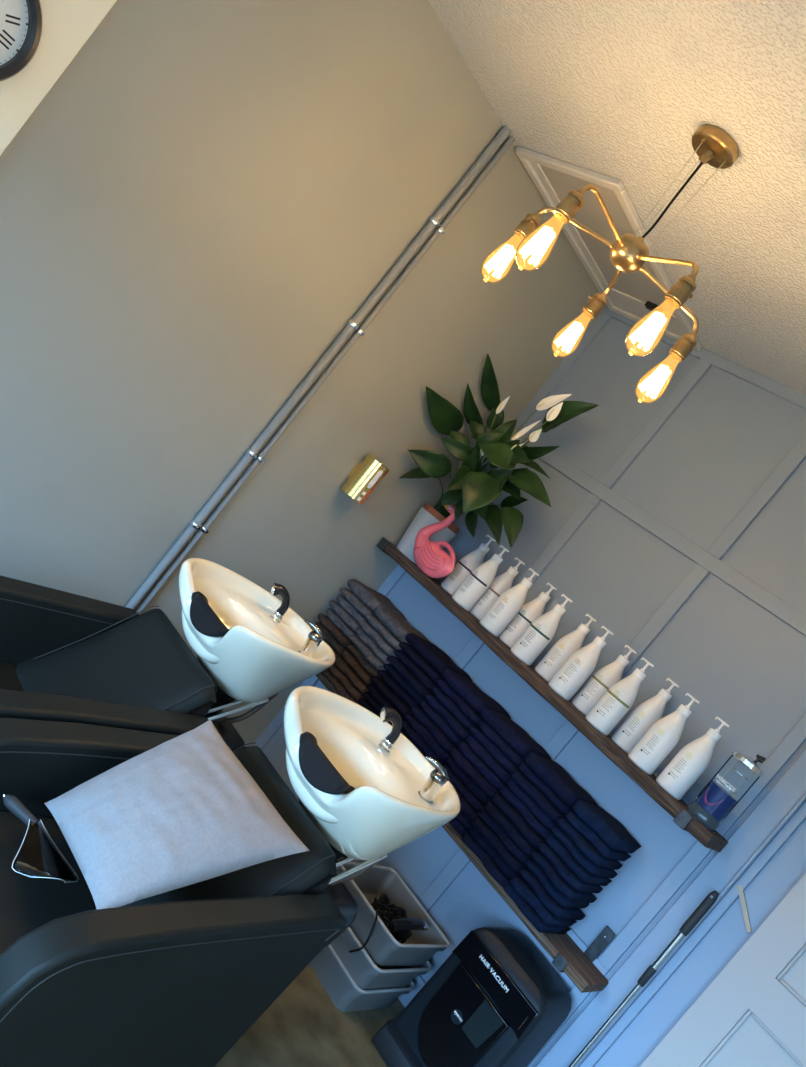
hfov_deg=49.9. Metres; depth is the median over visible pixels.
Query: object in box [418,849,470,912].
trim
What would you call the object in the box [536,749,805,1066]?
trim
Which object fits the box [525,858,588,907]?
folded towel
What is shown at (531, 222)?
socket
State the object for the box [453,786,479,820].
folded towel
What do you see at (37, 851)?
handle
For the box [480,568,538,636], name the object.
pump bottle
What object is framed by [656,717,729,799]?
pump bottle
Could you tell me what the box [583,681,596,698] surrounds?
print
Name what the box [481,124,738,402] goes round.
chandelier
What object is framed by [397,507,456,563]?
pot
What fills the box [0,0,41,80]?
wall clock
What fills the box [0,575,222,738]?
chair
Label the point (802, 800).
trim
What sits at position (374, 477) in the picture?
diffuser
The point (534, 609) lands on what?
pump bottle
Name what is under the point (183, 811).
towel
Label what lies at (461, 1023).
canister
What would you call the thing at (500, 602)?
print
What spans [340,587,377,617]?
folded towel
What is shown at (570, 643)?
pump bottle
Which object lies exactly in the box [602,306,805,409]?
trim
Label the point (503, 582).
pump bottle
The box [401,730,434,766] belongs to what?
folded towel
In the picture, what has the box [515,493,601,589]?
trim
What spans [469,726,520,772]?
folded towel
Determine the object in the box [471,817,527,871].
folded towel
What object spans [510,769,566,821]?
folded towel
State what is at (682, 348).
socket
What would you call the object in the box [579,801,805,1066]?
trim
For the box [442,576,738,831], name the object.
trim
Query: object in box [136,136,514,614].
pipe
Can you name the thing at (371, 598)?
folded towel
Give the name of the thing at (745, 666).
wall
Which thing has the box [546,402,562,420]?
flower
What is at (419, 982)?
trim
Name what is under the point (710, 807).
jar
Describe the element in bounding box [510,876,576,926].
folded towel
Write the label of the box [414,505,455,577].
figurine
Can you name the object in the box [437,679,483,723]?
folded towel
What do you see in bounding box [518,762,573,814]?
folded towel
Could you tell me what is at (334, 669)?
folded towel
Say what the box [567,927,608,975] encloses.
trim
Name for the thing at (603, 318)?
trim
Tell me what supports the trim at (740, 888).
attached to the wall at (745, 666)
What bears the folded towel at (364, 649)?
on the folded towel at (353, 649)
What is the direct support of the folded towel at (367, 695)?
on the folded towel at (362, 702)
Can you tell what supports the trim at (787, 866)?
attached to the wall at (745, 666)
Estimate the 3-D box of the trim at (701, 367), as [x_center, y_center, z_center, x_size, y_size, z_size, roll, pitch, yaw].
[0.965,-0.419,3.311,0.053,0.603,0.016,41,4,40]
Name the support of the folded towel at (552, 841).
on the folded towel at (564, 871)
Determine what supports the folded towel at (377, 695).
on the folded towel at (367, 695)
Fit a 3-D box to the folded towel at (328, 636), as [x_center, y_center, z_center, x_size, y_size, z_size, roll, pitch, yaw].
[-0.248,0.449,3.535,0.192,0.034,0.224,41,4,40]
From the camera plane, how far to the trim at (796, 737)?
2.65 m
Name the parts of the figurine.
handle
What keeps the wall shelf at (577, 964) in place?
attached to the wall at (745, 666)
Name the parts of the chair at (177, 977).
seat, arm, arm, backrest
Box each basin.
[179,558,335,751]
[283,686,460,947]
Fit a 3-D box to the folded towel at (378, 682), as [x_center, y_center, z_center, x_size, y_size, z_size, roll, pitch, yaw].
[-0.002,0.632,3.263,0.217,0.031,0.232,41,4,39]
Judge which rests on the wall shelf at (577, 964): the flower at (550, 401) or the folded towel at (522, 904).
the folded towel at (522, 904)
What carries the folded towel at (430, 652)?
on the folded towel at (409, 651)
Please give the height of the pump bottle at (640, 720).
0.277 m
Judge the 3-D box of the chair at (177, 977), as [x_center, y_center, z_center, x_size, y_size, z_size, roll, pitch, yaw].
[-0.632,0.746,1.728,0.566,0.699,0.744,41,4,40]
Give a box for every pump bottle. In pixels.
[441,534,495,594]
[452,545,508,610]
[469,557,524,619]
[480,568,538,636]
[498,583,556,647]
[510,594,572,665]
[535,614,596,681]
[548,626,613,700]
[572,645,636,715]
[586,657,653,734]
[611,678,679,753]
[628,693,699,774]
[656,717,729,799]
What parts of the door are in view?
panel moulding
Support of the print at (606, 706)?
attached to the pump bottle at (620, 697)
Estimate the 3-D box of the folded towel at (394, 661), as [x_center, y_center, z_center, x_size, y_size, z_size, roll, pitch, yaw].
[0.059,0.553,3.254,0.215,0.032,0.234,41,4,38]
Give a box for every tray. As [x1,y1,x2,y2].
[309,944,414,1011]
[330,895,430,989]
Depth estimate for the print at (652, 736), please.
2.68 m
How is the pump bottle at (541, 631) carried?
on the wall shelf at (683, 818)
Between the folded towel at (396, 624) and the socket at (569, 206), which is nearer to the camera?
the socket at (569, 206)
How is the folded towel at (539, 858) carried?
on the folded towel at (530, 863)
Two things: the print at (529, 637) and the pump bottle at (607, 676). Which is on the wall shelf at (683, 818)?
the pump bottle at (607, 676)
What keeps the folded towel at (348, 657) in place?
on the folded towel at (341, 664)
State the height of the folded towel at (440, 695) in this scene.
0.032 m
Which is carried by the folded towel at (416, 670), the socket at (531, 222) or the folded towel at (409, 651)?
the folded towel at (409, 651)
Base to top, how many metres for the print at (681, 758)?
0.063 m
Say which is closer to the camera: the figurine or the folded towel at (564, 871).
the folded towel at (564, 871)
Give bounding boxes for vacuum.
[371,927,571,1066]
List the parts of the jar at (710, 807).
lid, basket handle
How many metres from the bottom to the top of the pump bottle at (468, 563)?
0.277 m
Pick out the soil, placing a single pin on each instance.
(431, 515)
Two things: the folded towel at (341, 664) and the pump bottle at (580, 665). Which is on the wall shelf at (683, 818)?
the pump bottle at (580, 665)
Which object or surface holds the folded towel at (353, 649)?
on the folded towel at (348, 657)
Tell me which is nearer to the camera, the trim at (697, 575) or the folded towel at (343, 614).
the trim at (697, 575)
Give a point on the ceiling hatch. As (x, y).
(633, 296)
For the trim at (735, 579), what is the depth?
3.07 m
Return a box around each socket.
[514,213,539,241]
[554,189,583,223]
[582,292,606,318]
[664,275,695,308]
[669,333,696,361]
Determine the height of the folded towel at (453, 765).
0.032 m
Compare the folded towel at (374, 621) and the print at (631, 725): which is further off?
the folded towel at (374, 621)
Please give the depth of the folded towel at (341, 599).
3.46 m
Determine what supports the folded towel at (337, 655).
on the folded towel
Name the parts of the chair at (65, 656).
seat, arm, arm, backrest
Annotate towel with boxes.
[44,720,309,908]
[310,627,343,658]
[315,621,350,654]
[318,613,353,647]
[323,671,358,704]
[326,608,358,638]
[329,600,362,632]
[329,665,364,700]
[335,658,368,692]
[336,594,368,623]
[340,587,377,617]
[341,651,372,684]
[347,579,405,619]
[347,644,380,677]
[350,636,385,670]
[357,629,389,663]
[358,698,387,722]
[360,621,397,657]
[363,692,403,729]
[366,615,402,650]
[367,683,406,721]
[370,676,413,716]
[374,605,429,644]
[378,670,421,708]
[384,664,425,704]
[387,656,434,696]
[394,650,438,690]
[399,642,444,682]
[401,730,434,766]
[402,721,447,765]
[405,633,471,680]
[405,714,451,760]
[411,706,459,751]
[420,700,467,744]
[425,694,471,738]
[432,686,480,729]
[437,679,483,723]
[442,668,510,718]
[443,764,484,811]
[446,756,492,803]
[449,817,468,835]
[450,748,502,796]
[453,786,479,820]
[456,810,472,829]
[458,741,507,789]
[461,832,510,887]
[466,735,511,781]
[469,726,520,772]
[469,826,520,878]
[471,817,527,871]
[478,720,525,766]
[478,808,531,863]
[481,707,550,758]
[484,801,539,854]
[491,793,546,846]
[500,786,554,839]
[503,883,570,933]
[506,778,558,830]
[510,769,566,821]
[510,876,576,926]
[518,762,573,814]
[519,868,585,919]
[524,752,597,806]
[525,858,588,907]
[531,851,596,902]
[537,842,602,893]
[545,835,611,885]
[552,827,616,877]
[557,818,622,869]
[565,811,630,860]
[572,800,641,853]
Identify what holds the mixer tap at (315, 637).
on the basin at (251, 644)
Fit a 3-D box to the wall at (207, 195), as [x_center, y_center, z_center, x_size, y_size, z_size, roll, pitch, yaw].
[-1.115,-0.829,2.005,0.130,2.517,4.700,41,4,40]
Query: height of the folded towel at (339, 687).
0.034 m
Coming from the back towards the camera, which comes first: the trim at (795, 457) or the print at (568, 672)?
the trim at (795, 457)
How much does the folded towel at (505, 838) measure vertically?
0.033 m
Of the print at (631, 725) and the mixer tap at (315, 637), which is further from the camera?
the print at (631, 725)
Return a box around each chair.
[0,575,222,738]
[0,718,345,1066]
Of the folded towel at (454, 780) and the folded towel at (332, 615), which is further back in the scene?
the folded towel at (332, 615)
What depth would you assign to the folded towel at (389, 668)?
3.19 m
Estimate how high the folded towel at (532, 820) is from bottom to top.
0.033 m
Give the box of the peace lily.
[397,354,597,563]
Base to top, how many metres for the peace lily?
0.888 m
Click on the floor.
(303, 1027)
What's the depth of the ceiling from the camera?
2.27 m
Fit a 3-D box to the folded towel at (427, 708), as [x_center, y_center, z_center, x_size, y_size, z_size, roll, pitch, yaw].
[0.176,0.698,3.122,0.216,0.032,0.232,41,4,41]
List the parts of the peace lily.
stem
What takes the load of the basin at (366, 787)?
on the floor
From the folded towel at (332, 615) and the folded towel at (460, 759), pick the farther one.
the folded towel at (332, 615)
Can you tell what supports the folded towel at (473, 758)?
on the folded towel at (460, 759)
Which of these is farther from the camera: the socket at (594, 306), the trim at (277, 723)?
the trim at (277, 723)
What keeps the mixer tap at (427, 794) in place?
on the basin at (366, 787)
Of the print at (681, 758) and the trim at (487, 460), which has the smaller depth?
the print at (681, 758)
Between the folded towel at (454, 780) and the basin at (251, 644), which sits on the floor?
the basin at (251, 644)
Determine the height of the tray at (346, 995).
0.106 m
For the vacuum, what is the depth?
2.58 m
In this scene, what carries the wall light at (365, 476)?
attached to the wall at (207, 195)
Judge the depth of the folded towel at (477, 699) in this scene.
3.05 m
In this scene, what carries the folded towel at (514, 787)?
on the folded towel at (532, 820)
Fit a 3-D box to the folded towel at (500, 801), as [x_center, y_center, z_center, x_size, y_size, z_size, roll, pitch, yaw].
[0.406,0.947,2.829,0.216,0.031,0.223,41,4,41]
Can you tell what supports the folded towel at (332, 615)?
on the folded towel at (326, 622)
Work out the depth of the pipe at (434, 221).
2.88 m
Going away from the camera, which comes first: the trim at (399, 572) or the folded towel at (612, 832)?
the folded towel at (612, 832)
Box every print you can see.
[489,602,503,617]
[522,629,535,646]
[546,649,560,665]
[561,663,575,681]
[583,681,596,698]
[598,696,614,715]
[624,718,639,735]
[642,736,658,754]
[670,758,686,778]
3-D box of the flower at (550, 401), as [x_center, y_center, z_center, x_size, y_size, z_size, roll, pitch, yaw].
[0.544,-0.490,3.167,0.031,0.111,0.105,36,4,-39]
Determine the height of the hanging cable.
0.137 m
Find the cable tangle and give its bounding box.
[371,892,411,943]
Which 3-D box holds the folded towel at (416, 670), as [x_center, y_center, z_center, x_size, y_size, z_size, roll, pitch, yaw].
[0.087,0.531,3.265,0.215,0.032,0.234,41,4,39]
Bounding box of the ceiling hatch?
[515,146,701,350]
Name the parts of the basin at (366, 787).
bowl, handle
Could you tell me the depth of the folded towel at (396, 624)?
3.32 m
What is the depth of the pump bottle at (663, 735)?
2.69 m
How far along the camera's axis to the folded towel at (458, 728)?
3.04 m
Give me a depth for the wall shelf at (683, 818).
2.85 m
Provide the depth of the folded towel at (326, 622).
3.44 m
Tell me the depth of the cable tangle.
2.86 m
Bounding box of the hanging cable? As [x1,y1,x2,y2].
[349,910,377,952]
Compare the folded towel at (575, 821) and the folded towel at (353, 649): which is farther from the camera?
the folded towel at (353, 649)
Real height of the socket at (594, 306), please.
0.068 m
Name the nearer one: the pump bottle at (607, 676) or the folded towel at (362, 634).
the pump bottle at (607, 676)
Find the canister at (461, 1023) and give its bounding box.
[418,962,509,1066]
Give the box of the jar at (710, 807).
[686,750,765,831]
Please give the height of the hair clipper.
0.052 m
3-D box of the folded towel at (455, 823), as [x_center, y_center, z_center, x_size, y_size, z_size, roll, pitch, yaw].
[0.192,0.977,3.005,0.217,0.032,0.223,41,4,41]
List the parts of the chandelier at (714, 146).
bulb, bulb, bulb, arm, arm, arm, bulb, bulb, arm, arm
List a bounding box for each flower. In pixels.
[496,396,509,413]
[512,420,540,439]
[529,429,541,441]
[536,394,571,409]
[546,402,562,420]
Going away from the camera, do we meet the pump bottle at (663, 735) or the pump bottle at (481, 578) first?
the pump bottle at (663, 735)
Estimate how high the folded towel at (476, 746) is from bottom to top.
0.032 m
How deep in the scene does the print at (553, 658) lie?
3.06 m
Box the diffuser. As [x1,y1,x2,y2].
[367,470,382,488]
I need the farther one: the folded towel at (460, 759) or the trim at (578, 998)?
the folded towel at (460, 759)
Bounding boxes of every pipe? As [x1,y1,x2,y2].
[125,125,510,608]
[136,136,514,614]
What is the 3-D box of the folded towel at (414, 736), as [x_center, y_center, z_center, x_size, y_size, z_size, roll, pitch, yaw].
[0.109,0.772,3.132,0.216,0.032,0.232,41,4,38]
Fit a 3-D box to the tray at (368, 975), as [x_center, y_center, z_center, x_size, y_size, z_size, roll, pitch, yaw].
[-0.119,1.344,2.875,0.355,0.106,0.350,41,4,39]
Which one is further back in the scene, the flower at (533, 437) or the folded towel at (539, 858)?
the flower at (533, 437)
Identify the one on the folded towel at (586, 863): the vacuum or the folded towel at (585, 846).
the folded towel at (585, 846)
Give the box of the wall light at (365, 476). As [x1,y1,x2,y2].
[341,454,388,504]
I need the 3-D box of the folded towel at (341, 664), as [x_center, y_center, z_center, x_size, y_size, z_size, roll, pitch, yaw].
[-0.154,0.580,3.409,0.197,0.033,0.226,41,4,40]
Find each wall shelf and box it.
[316,673,614,992]
[376,537,727,851]
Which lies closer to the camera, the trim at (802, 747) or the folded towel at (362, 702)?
the trim at (802, 747)
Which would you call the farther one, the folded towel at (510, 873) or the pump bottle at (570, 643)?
the pump bottle at (570, 643)
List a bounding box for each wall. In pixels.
[0,0,606,746]
[262,318,805,991]
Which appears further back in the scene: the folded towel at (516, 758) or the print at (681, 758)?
the folded towel at (516, 758)
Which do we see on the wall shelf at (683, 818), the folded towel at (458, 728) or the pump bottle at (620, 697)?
the pump bottle at (620, 697)
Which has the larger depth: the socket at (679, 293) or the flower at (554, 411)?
the flower at (554, 411)
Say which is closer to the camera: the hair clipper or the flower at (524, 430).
the hair clipper
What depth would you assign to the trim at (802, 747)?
2.66 m
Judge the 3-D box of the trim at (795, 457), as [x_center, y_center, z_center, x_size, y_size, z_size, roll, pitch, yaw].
[1.264,-0.157,2.981,0.053,0.603,0.016,41,4,40]
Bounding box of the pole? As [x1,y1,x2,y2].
[568,890,718,1066]
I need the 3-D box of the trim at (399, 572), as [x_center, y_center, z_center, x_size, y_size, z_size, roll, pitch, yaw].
[-0.129,0.305,3.707,0.049,0.568,0.016,41,4,40]
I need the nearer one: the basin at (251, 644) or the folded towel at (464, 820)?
the basin at (251, 644)
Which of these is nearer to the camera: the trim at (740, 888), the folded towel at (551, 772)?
the trim at (740, 888)
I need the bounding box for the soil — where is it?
[423,502,458,533]
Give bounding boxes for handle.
[3,794,78,882]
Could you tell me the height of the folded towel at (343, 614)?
0.036 m
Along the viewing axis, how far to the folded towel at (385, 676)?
3.19 m
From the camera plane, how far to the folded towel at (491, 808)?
2.75 m
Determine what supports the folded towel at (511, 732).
on the folded towel at (516, 758)
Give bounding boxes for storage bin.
[337,861,449,965]
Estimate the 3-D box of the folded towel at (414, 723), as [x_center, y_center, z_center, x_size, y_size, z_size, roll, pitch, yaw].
[0.130,0.746,3.121,0.216,0.034,0.225,41,4,39]
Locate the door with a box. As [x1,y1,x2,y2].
[640,874,805,1066]
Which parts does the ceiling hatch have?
panel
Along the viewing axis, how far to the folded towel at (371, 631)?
3.31 m
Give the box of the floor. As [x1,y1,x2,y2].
[215,964,404,1066]
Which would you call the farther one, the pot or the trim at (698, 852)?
the pot
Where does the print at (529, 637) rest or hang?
attached to the pump bottle at (541, 631)
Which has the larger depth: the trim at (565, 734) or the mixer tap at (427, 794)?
the trim at (565, 734)
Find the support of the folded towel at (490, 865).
on the wall shelf at (577, 964)
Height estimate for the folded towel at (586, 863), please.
0.033 m
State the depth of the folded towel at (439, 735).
3.04 m
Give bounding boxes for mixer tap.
[298,619,324,657]
[417,756,448,804]
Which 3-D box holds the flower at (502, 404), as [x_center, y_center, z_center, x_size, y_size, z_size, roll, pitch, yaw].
[0.381,-0.489,3.297,0.021,0.082,0.028,39,3,8]
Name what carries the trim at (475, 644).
attached to the wall at (745, 666)
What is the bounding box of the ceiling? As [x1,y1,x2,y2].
[428,0,805,394]
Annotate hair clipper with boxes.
[389,918,428,931]
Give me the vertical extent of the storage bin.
0.106 m
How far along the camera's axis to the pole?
2.56 m
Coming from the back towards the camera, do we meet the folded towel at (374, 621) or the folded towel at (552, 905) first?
the folded towel at (374, 621)
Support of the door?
in the wall at (745, 666)
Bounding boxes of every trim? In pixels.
[252,744,425,1006]
[255,675,318,749]
[377,564,405,596]
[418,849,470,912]
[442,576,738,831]
[448,457,489,514]
[453,635,484,669]
[511,427,805,635]
[515,312,611,429]
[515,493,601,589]
[527,985,590,1066]
[528,740,805,1066]
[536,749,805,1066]
[544,720,578,760]
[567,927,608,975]
[574,793,805,1066]
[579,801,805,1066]
[594,819,805,1066]
[598,825,726,970]
[600,358,711,488]
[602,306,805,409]
[621,563,709,679]
[707,432,805,559]
[731,714,805,817]
[737,885,751,932]

